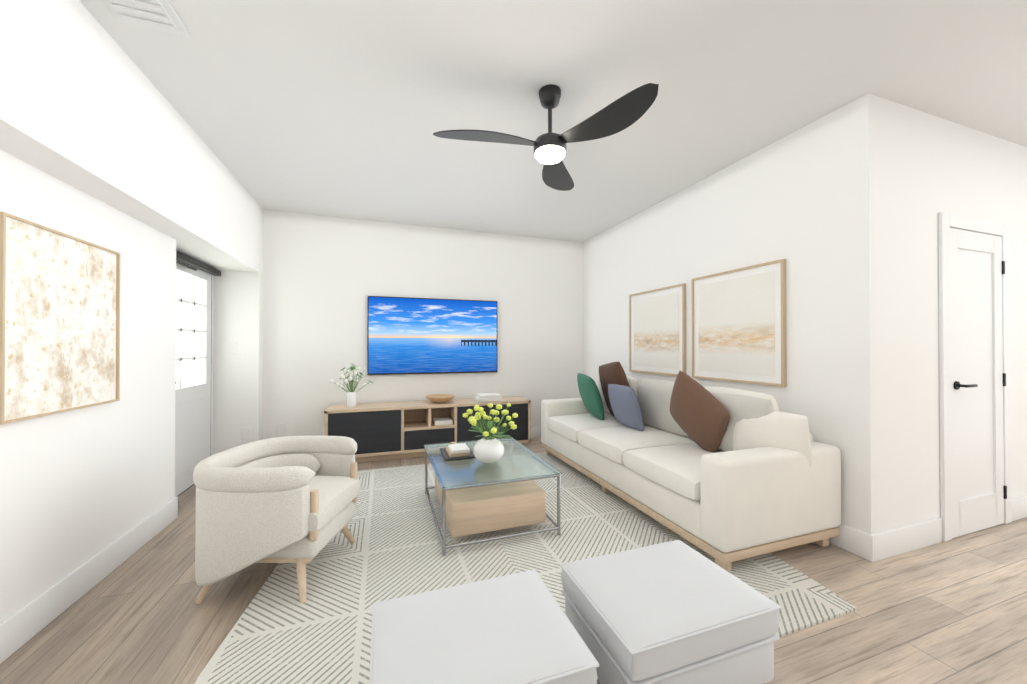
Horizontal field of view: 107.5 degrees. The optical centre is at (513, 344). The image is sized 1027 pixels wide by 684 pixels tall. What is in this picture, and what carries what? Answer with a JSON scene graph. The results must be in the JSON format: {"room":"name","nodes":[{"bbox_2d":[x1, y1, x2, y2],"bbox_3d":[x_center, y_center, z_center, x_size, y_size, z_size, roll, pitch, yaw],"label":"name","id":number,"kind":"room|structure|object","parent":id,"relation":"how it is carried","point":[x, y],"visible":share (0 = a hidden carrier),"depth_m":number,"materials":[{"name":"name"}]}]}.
{"room":"living room","nodes":[
{"label":"living room","id":0,"kind":"room"},
{"bbox_2d":[0,149,175,622],"bbox_3d":[-1.828,0.232,0.247,0.460,2.000,5.040,0,0,-19],"label":"wall","id":1,"kind":"structure","parent":0,"point":[79,487],"depth_m":1.94,"materials":[{"name":"white paint"}]},
{"bbox_2d":[0,212,120,424],"bbox_3d":[-2.090,-0.098,1.767,0.028,0.820,0.680,0,0,-19],"label":"picture","id":2,"kind":"object","parent":1,"relation":"attached to","point":[59,322],"visible":1,"depth_m":1.69,"materials":[{"name":"brown wood"}]},
{"bbox_2d":[0,496,177,663],"bbox_3d":[-1.606,1.158,0.326,0.016,0.150,5.056,0,0,-19],"label":"baseboard","id":3,"kind":"structure","parent":1,"relation":"attached to","point":[21,627],"depth_m":1.81,"materials":[{"name":"white"}]},
{"bbox_2d":[0,0,263,273],"bbox_3d":[-1.956,-1.113,0.921,0.650,0.700,6.380,0,0,-19],"label":"wall","id":4,"kind":"structure","parent":0,"point":[86,107],"depth_m":1.80,"materials":[{"name":"white paint"}]},
{"bbox_2d":[212,270,262,454],"bbox_3d":[-2.969,0.256,3.863,0.650,2.000,0.140,0,0,-19],"label":"wall","id":5,"kind":"structure","parent":0,"point":[238,376],"depth_m":3.84,"materials":[{"name":"white paint"}]},
{"bbox_2d":[263,210,583,438],"bbox_3d":[-1.119,-0.089,4.638,4.650,2.700,0.120,0,0,-19],"label":"wall","id":6,"kind":"structure","parent":0,"point":[324,277],"depth_m":4.47,"materials":[{"name":"white paint"}]},
{"bbox_2d":[277,423,284,433],"bbox_3d":[-2.522,0.917,4.082,0.075,0.120,0.008,0,0,-19],"label":"outlet","id":7,"kind":"object","parent":6,"relation":"attached to","point":[280,428],"visible":1,"depth_m":4.08,"materials":[{"name":"white plastic"}]},
{"bbox_2d":[367,296,496,374],"bbox_3d":[-0.950,-0.097,4.607,1.560,0.915,0.044,0,0,-19],"label":"television","id":8,"kind":"object","parent":6,"relation":"attached to","point":[406,335],"visible":0.98,"depth_m":4.56,"materials":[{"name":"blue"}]},
{"bbox_2d":[531,427,540,438],"bbox_3d":[-0.846,1.186,4.651,3.880,0.150,0.016,0,0,-19],"label":"baseboard","id":9,"kind":"structure","parent":6,"relation":"attached to","point":[535,431],"depth_m":5.03,"materials":[{"name":"white"}]},
{"bbox_2d":[0,438,1026,683],"bbox_3d":[1.453,1.295,2.139,8.100,0.100,6.700,0,0,-19],"label":"floor","id":10,"kind":"structure","parent":0,"point":[952,610],"depth_m":1.70,"materials":[{"name":"brown wood"}]},
{"bbox_2d":[324,396,530,462],"bbox_3d":[-0.924,0.969,4.386,2.260,0.580,0.410,0,0,-19],"label":"console","id":11,"kind":"object","parent":10,"relation":"on","point":[379,431],"visible":0.85,"depth_m":4.15,"materials":[{"name":"brown wood"}]},
{"bbox_2d":[330,363,372,406],"bbox_3d":[-1.753,0.444,4.095,0.441,0.466,0.355,0,0,-19],"label":"potted plant","id":12,"kind":"object","parent":11,"relation":"on","point":[351,392],"visible":1,"depth_m":4.05,"materials":[{"name":"white plant"}]},
{"bbox_2d":[426,394,454,402],"bbox_3d":[-0.850,0.641,4.387,0.340,0.075,0.340,0,0,-19],"label":"bowl","id":13,"kind":"object","parent":11,"relation":"on","point":[439,398],"visible":1,"depth_m":4.33,"materials":[{"name":"brown wood"}]},
{"bbox_2d":[474,393,501,401],"bbox_3d":[-0.310,0.644,4.572,0.300,0.070,0.220,0,0,-19],"label":"books","id":14,"kind":"object","parent":11,"relation":"on","point":[482,397],"visible":1,"depth_m":4.49,"materials":[{"name":"white paper"}]},
{"bbox_2d":[193,452,856,683],"bbox_3d":[0.020,1.242,2.720,3.235,0.012,2.850,0,0,-19],"label":"rug","id":15,"kind":"object","parent":10,"relation":"on","point":[279,633],"visible":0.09,"depth_m":2.05,"materials":[{"name":"white fabric"}]},
{"bbox_2d":[193,436,360,603],"bbox_3d":[-1.277,0.917,2.080,0.667,0.668,0.714,0,0,1],"label":"armchair","id":16,"kind":"object","parent":15,"relation":"on","point":[289,499],"visible":1,"depth_m":1.78,"materials":[{"name":"fabric"}]},
{"bbox_2d":[369,570,598,683],"bbox_3d":[-0.122,1.048,1.171,0.604,0.360,0.474,0,0,-19],"label":"ottoman","id":17,"kind":"object","parent":15,"relation":"on","point":[517,628],"visible":1,"depth_m":1.12,"materials":[{"name":"white fabric"}]},
{"bbox_2d":[424,437,561,555],"bbox_3d":[-0.214,1.034,2.779,0.780,0.405,1.010,0,0,-19],"label":"coffee table","id":18,"kind":"object","parent":15,"relation":"on","point":[475,496],"visible":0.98,"depth_m":2.43,"materials":[{"name":"silver metal"}]},
{"bbox_2d":[440,442,474,460],"bbox_3d":[-0.425,0.798,2.840,0.220,0.066,0.300,0,0,-19],"label":"tray","id":19,"kind":"object","parent":18,"relation":"on","point":[452,451],"visible":0.94,"depth_m":2.75,"materials":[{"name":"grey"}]},
{"bbox_2d":[463,403,517,463],"bbox_3d":[-0.168,0.616,2.658,0.354,0.428,0.460,0,0,-19],"label":"flower vase","id":20,"kind":"object","parent":18,"relation":"on","point":[488,448],"visible":1,"depth_m":2.61,"materials":[{"name":"white ceramic"}]},
{"bbox_2d":[560,540,781,683],"bbox_3d":[0.549,1.050,1.402,0.604,0.360,0.474,0,0,-19],"label":"ottoman","id":21,"kind":"object","parent":15,"relation":"on","point":[676,612],"visible":0.9,"depth_m":1.25,"materials":[{"name":"white fabric"}]},
{"bbox_2d":[541,362,840,570],"bbox_3d":[1.147,0.703,3.277,0.962,1.074,2.475,0,0,-19],"label":"sofa","id":22,"kind":"object","parent":15,"relation":"on","point":[724,477],"visible":1,"depth_m":2.38,"materials":[{"name":"white fabric"}]},
{"bbox_2d":[79,0,1026,241],"bbox_3d":[1.453,-1.505,2.157,8.100,0.100,6.700,0,0,-19],"label":"ceiling","id":23,"kind":"structure","parent":0,"point":[341,108],"depth_m":2.12,"materials":[{"name":"white paint"}]},
{"bbox_2d":[102,0,189,36],"bbox_3d":[-1.558,-1.444,1.472,0.260,0.030,0.560,0,0,-19],"label":"ceiling vent","id":24,"kind":"object","parent":23,"relation":"in","point":[160,15],"visible":1,"depth_m":1.64,"materials":[{"name":"white metal"}]},
{"bbox_2d":[433,83,658,190],"bbox_3d":[0.111,-1.255,2.094,1.063,0.400,1.138,0,0,-19],"label":"fan","id":25,"kind":"object","parent":23,"relation":"hanging from","point":[627,110],"visible":1,"depth_m":2.06,"materials":[{"name":"black plastic"}]},
{"bbox_2d":[583,93,883,534],"bbox_3d":[1.578,-0.095,3.755,0.120,2.700,3.300,0,0,-19],"label":"wall","id":26,"kind":"structure","parent":0,"point":[805,202],"depth_m":2.50,"materials":[{"name":"white paint"}]},
{"bbox_2d":[629,283,685,375],"bbox_3d":[1.456,-0.127,3.877,0.030,0.865,0.820,0,0,-19],"label":"print","id":27,"kind":"object","parent":26,"relation":"attached to","point":[657,331],"visible":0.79,"depth_m":3.82,"materials":[{"name":"beige paper"}]},
{"bbox_2d":[691,259,786,386],"bbox_3d":[1.754,-0.145,3.010,0.030,0.890,0.825,0,0,-19],"label":"print","id":28,"kind":"object","parent":26,"relation":"attached to","point":[739,325],"visible":0.94,"depth_m":2.92,"materials":[{"name":"beige paper"}]},
{"bbox_2d":[829,523,879,561],"bbox_3d":[1.520,1.180,3.708,0.016,0.150,3.296,0,0,-19],"label":"baseboard","id":29,"kind":"structure","parent":26,"relation":"attached to","point":[862,544],"depth_m":2.22,"materials":[{"name":"white"}]},
{"bbox_2d":[881,98,1026,530],"bbox_3d":[3.688,-0.101,2.798,3.250,2.700,0.120,0,0,-19],"label":"wall","id":30,"kind":"structure","parent":0,"point":[933,166],"depth_m":2.35,"materials":[{"name":"white paint"}]},
{"bbox_2d":[876,518,941,560],"bbox_3d":[2.377,1.171,2.268,0.670,0.150,0.016,0,0,-19],"label":"baseboard","id":31,"kind":"structure","parent":30,"relation":"attached to","point":[889,543],"depth_m":2.26,"materials":[{"name":"white"}]},
{"bbox_2d":[938,212,1011,541],"bbox_3d":[3.104,0.204,2.495,0.820,2.085,0.071,0,0,-19],"label":"door","id":32,"kind":"structure","parent":30,"relation":"attached to","point":[974,372],"depth_m":2.52,"materials":[{"name":"white wood"}]},
{"bbox_2d":[1012,495,1026,520],"bbox_3d":[4.372,1.175,2.953,1.850,0.150,0.016,0,0,-19],"label":"baseboard","id":33,"kind":"structure","parent":30,"relation":"attached to","point":[1019,504],"depth_m":2.68,"materials":[{"name":"white"}]},
{"bbox_3d":[-2.945,0.251,3.163,0.240,2.000,1.200,0,0,-19],"label":"wall","id":34,"kind":"structure","parent":0,"visible":0},
{"bbox_2d":[175,251,220,496],"bbox_3d":[-2.786,0.254,3.260,0.124,1.995,1.060,0,0,-19],"label":"door","id":35,"kind":"structure","parent":34,"relation":"attached to","point":[194,370],"depth_m":3.33,"materials":[{"name":"white"}]}
]}

